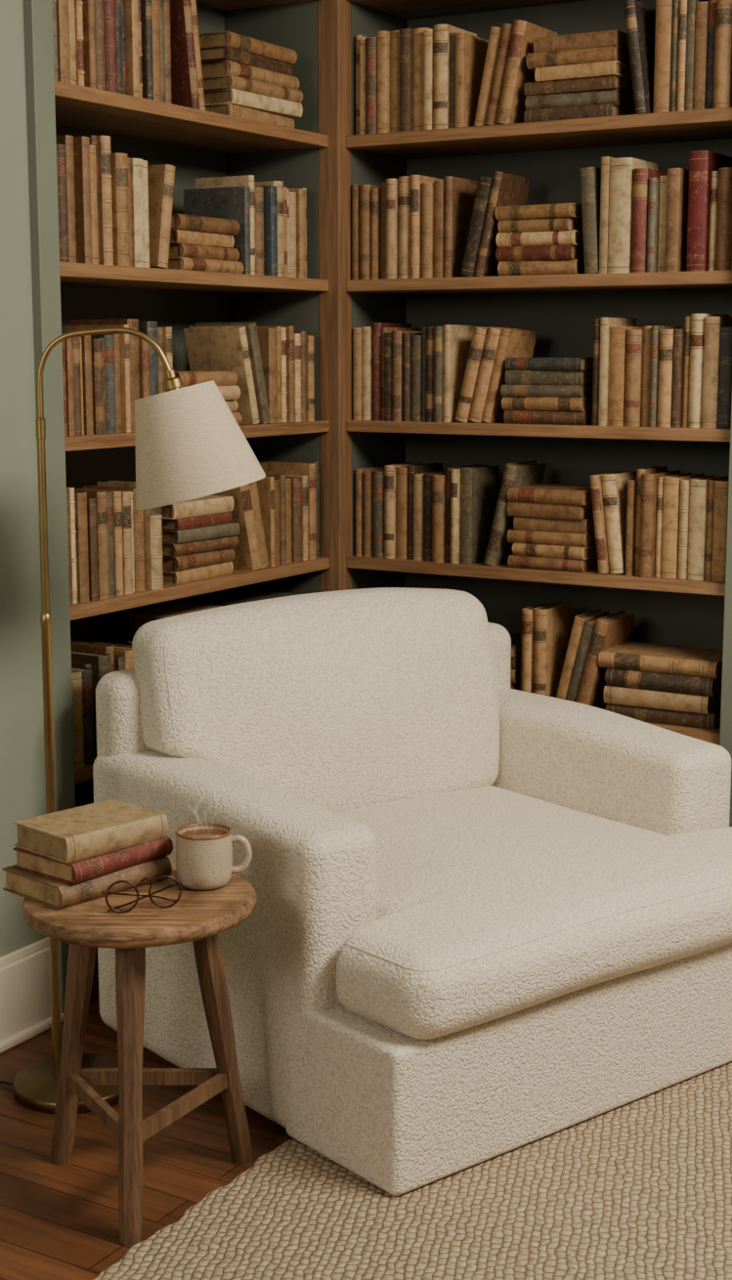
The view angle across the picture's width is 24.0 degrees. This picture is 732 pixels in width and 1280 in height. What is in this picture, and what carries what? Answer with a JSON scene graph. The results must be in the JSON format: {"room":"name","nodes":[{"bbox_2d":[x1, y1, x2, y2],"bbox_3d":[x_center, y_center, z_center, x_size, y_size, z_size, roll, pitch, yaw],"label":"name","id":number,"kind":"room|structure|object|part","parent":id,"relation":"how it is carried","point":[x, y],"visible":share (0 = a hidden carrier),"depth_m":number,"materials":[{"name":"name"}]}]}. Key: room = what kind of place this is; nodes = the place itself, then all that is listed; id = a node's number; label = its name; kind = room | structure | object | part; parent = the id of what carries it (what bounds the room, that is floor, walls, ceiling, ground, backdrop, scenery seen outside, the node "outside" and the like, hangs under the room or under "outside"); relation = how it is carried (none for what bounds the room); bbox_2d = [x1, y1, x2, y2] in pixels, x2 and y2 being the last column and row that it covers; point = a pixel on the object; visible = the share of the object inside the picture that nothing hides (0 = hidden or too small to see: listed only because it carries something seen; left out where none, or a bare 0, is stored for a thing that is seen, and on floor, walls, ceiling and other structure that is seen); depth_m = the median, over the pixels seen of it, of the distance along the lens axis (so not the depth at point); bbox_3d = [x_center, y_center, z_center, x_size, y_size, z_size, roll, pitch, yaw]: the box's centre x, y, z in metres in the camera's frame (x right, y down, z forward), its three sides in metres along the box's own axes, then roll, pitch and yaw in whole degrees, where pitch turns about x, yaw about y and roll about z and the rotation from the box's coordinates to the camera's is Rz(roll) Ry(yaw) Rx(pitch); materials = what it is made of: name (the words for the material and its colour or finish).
{"room":"library","nodes":[
{"label":"library","id":0,"kind":"room"},
{"bbox_2d":[0,0,46,957],"bbox_3d":[-1.809,-0.254,1.762,0.400,2.620,3.900,6,11,30],"label":"wall","id":1,"kind":"structure","parent":0,"point":[22,789],"depth_m":3.30,"materials":[{"name":"green paint"}]},
{"bbox_2d":[0,937,49,967],"bbox_3d":[-1.632,0.884,1.846,0.011,0.017,3.900,6,11,30],"label":"trim","id":2,"kind":"structure","parent":1,"relation":"attached to","point":[21,953],"depth_m":3.42,"materials":[{"name":"white wood"}]},
{"bbox_2d":[0,945,51,1041],"bbox_3d":[-1.629,0.974,1.859,0.018,0.165,3.900,6,11,30],"label":"baseboard","id":3,"kind":"structure","parent":1,"relation":"attached to","point":[25,981],"depth_m":3.42,"materials":[{"name":"white wood"}]},
{"bbox_2d":[0,1012,63,1053],"bbox_3d":[-1.624,1.046,1.868,0.030,0.020,3.900,6,11,30],"label":"trim","id":4,"kind":"structure","parent":1,"relation":"attached to","point":[15,1040],"depth_m":3.42,"materials":[{"name":"white wood"}]},
{"bbox_2d":[0,994,293,1279],"bbox_3d":[0.392,1.130,1.579,4.600,0.050,5.450,6,11,30],"label":"floor","id":5,"kind":"structure","parent":0,"point":[58,1221],"depth_m":2.87,"materials":[{"name":"brown wood"}]},
{"bbox_2d":[0,327,265,1112],"bbox_3d":[-0.470,0.147,3.082,0.584,1.392,0.233,0,10,0],"label":"floor lamp","id":6,"kind":"object","parent":5,"relation":"on","point":[190,444],"visible":0.82,"depth_m":2.96,"materials":[{"name":"gold metal"}]},
{"bbox_3d":[-0.719,0.829,3.188,0.130,0.007,0.054,-5,11,-28],"label":"power cord","id":7,"kind":"part","parent":6,"relation":"part of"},
{"bbox_2d":[162,369,182,391],"bbox_3d":[-0.333,-0.434,2.984,0.041,0.070,0.034,0,9,0],"label":"socket","id":8,"kind":"object","parent":6,"relation":"attached to","point":[172,382],"depth_m":2.97,"materials":[{"name":"gold metal"}]},
{"bbox_3d":[-0.288,-0.340,3.000,0.226,0.224,0.233,0,9,0],"label":"lamp shade","id":9,"kind":"part","parent":6,"relation":"part of","materials":[{"name":"fabric"}]},
{"bbox_2d":[21,861,256,1245],"bbox_3d":[-0.361,0.651,2.780,0.372,0.498,0.378,0,10,0],"label":"side table","id":10,"kind":"object","parent":5,"relation":"on","point":[198,917],"visible":0.81,"depth_m":2.70,"materials":[{"name":"brown wood"}]},
{"bbox_3d":[-0.483,0.653,2.857,0.111,0.469,0.043,5,11,30],"label":"leg","id":11,"kind":"part","parent":10,"relation":"part of","materials":[{"name":"brown wood"}]},
{"bbox_2d":[1,799,172,909],"bbox_3d":[-0.445,0.343,2.781,0.162,0.109,0.230,9,13,42],"label":"book stack","id":12,"kind":"object","parent":10,"relation":"on","point":[66,858],"visible":0.98,"depth_m":2.73,"materials":[{"name":"paper"}]},
{"bbox_3d":[-0.362,0.687,2.651,0.044,0.469,0.111,0,9,0],"label":"leg","id":13,"kind":"part","parent":10,"relation":"part of","materials":[{"name":"brown wood"}]},
{"bbox_2d":[101,875,181,913],"bbox_3d":[-0.346,0.392,2.667,0.127,0.050,0.027,-4,10,-21],"label":"eyeglasses","id":14,"kind":"object","parent":10,"relation":"on","point":[165,891],"visible":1,"depth_m":2.66,"materials":[{"name":"metal"}]},
{"bbox_2d":[175,822,252,890],"bbox_3d":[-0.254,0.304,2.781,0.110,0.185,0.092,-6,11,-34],"label":"coffee mug","id":15,"kind":"object","parent":10,"relation":"on","point":[203,850],"visible":1,"depth_m":2.75,"materials":[{"name":"ceramic"}]},
{"bbox_3d":[-0.241,0.653,2.857,0.110,0.469,0.042,-5,11,-30],"label":"leg","id":16,"kind":"part","parent":10,"relation":"part of","materials":[{"name":"brown wood"}]},
{"bbox_2d":[22,0,329,1014],"bbox_3d":[-0.482,-0.604,3.853,0.337,2.620,1.100,6,11,30],"label":"bookcase","id":17,"kind":"object","parent":5,"relation":"on","point":[198,143],"visible":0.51,"depth_m":3.92,"materials":[{"name":"green paint"}]},
{"bbox_3d":[-0.478,0.202,4.002,0.300,0.028,1.012,6,11,30],"label":"shelf","id":18,"kind":"part","parent":17,"relation":"part of","materials":[{"name":"brown wood"}]},
{"bbox_3d":[-0.367,0.629,4.007,0.018,0.136,1.012,6,11,30],"label":"kick panel","id":19,"kind":"part","parent":17,"relation":"part of","materials":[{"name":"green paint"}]},
{"bbox_3d":[-0.610,-0.621,3.953,0.015,2.620,1.057,6,11,30],"label":"panel","id":20,"kind":"part","parent":17,"relation":"part of","materials":[{"name":"green paint"}]},
{"bbox_2d":[51,0,319,807],"bbox_3d":[-0.443,-0.616,3.838,0.214,2.320,0.994,6,11,30],"label":"books","id":21,"kind":"object","parent":17,"relation":"on","point":[115,209],"visible":0.55,"depth_m":3.70,"materials":[{"name":"paper"}]},
{"bbox_3d":[-0.478,-1.139,3.778,0.300,0.028,1.012,6,11,30],"label":"shelf","id":22,"kind":"part","parent":17,"relation":"part of","materials":[{"name":"brown wood"}]},
{"bbox_3d":[-0.478,-0.804,3.834,0.300,0.028,1.012,6,11,30],"label":"shelf","id":23,"kind":"part","parent":17,"relation":"part of","materials":[{"name":"brown wood"}]},
{"bbox_3d":[-0.478,-0.469,3.890,0.300,0.028,1.012,6,11,30],"label":"shelf","id":24,"kind":"part","parent":17,"relation":"part of","materials":[{"name":"brown wood"}]},
{"bbox_3d":[-0.478,-0.133,3.946,0.300,0.028,1.012,6,11,30],"label":"shelf","id":25,"kind":"part","parent":17,"relation":"part of","materials":[{"name":"brown wood"}]},
{"bbox_3d":[-0.478,-1.474,3.722,0.300,0.028,1.012,6,11,30],"label":"shelf","id":26,"kind":"part","parent":17,"relation":"part of","materials":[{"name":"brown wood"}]},
{"bbox_3d":[-0.228,-0.681,4.311,0.270,2.620,0.018,6,11,30],"label":"divider panel","id":27,"kind":"part","parent":17,"relation":"part of","materials":[{"name":"green paint"}]},
{"bbox_2d":[317,0,351,592],"bbox_3d":[-0.075,-0.670,4.245,0.060,2.620,0.060,6,11,30],"label":"trim","id":28,"kind":"structure","parent":5,"relation":"on","point":[334,28],"depth_m":4.19,"materials":[{"name":"brown wood"}]},
{"bbox_2d":[93,1061,731,1279],"bbox_3d":[0.667,1.059,1.814,2.596,0.012,3.168,6,11,30],"label":"woven rug","id":29,"kind":"object","parent":5,"relation":"on","point":[641,1188],"visible":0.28,"depth_m":2.71,"materials":[{"name":"carpet"}]},
{"bbox_2d":[92,587,731,1195],"bbox_3d":[0.184,0.364,3.368,1.113,0.843,1.005,-8,12,-39],"label":"armchair","id":30,"kind":"object","parent":29,"relation":"on","point":[489,918],"visible":0.9,"depth_m":3.13,"materials":[{"name":"fabric"}]},
{"bbox_3d":[-0.258,0.531,3.185,0.163,0.574,0.725,-8,12,-39],"label":"arm","id":31,"kind":"part","parent":30,"relation":"part of","materials":[{"name":"fabric"}]},
{"bbox_3d":[-0.098,0.366,3.713,1.067,0.726,0.118,-8,12,-39],"label":"frame","id":32,"kind":"part","parent":30,"relation":"part of","materials":[{"name":"fabric"}]},
{"bbox_2d":[131,587,498,813],"bbox_3d":[-0.074,0.144,3.566,0.870,0.473,0.225,-8,12,-39],"label":"cushion","id":33,"kind":"object","parent":30,"relation":"on","point":[351,701],"depth_m":3.46,"materials":[{"name":"fabric"}]},
{"bbox_2d":[336,785,731,1039],"bbox_3d":[0.225,0.453,3.350,1.088,0.175,0.900,-8,12,-39],"label":"seat cushion","id":34,"kind":"object","parent":30,"relation":"on","point":[489,908],"depth_m":3.02,"materials":[{"name":"fabric"}]},
{"bbox_3d":[0.464,0.433,3.770,0.180,0.574,0.725,-8,12,-39],"label":"arm","id":35,"kind":"part","parent":30,"relation":"part of","materials":[{"name":"fabric"}]},
{"bbox_2d":[345,0,731,826],"bbox_3d":[0.472,-0.644,4.092,1.100,2.620,0.337,6,11,30],"label":"bookcase","id":36,"kind":"object","parent":5,"relation":"on","point":[563,309],"visible":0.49,"depth_m":4.18,"materials":[{"name":"green paint"}]},
{"bbox_3d":[0.028,-0.692,4.374,0.018,2.620,0.270,6,11,30],"label":"divider panel","id":37,"kind":"part","parent":36,"relation":"part of","materials":[{"name":"brown wood"}]},
{"bbox_3d":[0.453,-1.515,3.962,0.990,0.028,0.300,6,11,30],"label":"shelf","id":38,"kind":"part","parent":36,"relation":"part of","materials":[{"name":"brown wood"}]},
{"bbox_3d":[0.453,-0.173,4.186,0.990,0.028,0.300,6,11,30],"label":"shelf","id":39,"kind":"part","parent":36,"relation":"part of","materials":[{"name":"brown wood"}]},
{"bbox_3d":[0.453,-0.509,4.130,0.990,0.028,0.300,6,11,30],"label":"shelf","id":40,"kind":"part","parent":36,"relation":"part of","materials":[{"name":"brown wood"}]},
{"bbox_3d":[0.453,-1.179,4.018,0.990,0.028,0.300,6,11,30],"label":"shelf","id":41,"kind":"part","parent":36,"relation":"part of","materials":[{"name":"brown wood"}]},
{"bbox_3d":[0.453,-0.844,4.074,0.990,0.028,0.300,6,11,30],"label":"shelf","id":42,"kind":"part","parent":36,"relation":"part of","materials":[{"name":"brown wood"}]},
{"bbox_2d":[351,0,731,729],"bbox_3d":[0.429,-0.655,4.067,0.975,2.320,0.209,6,11,30],"label":"books","id":43,"kind":"object","parent":36,"relation":"on","point":[632,216],"visible":0.64,"depth_m":3.98,"materials":[{"name":"paper"}]},
{"bbox_3d":[0.527,-0.670,4.244,1.035,2.620,0.015,6,11,30],"label":"panel","id":44,"kind":"part","parent":36,"relation":"part of","materials":[{"name":"green paint"}]},
{"bbox_3d":[0.453,0.162,4.242,0.990,0.028,0.300,6,11,30],"label":"shelf","id":45,"kind":"part","parent":36,"relation":"part of","materials":[{"name":"brown wood"}]}
]}

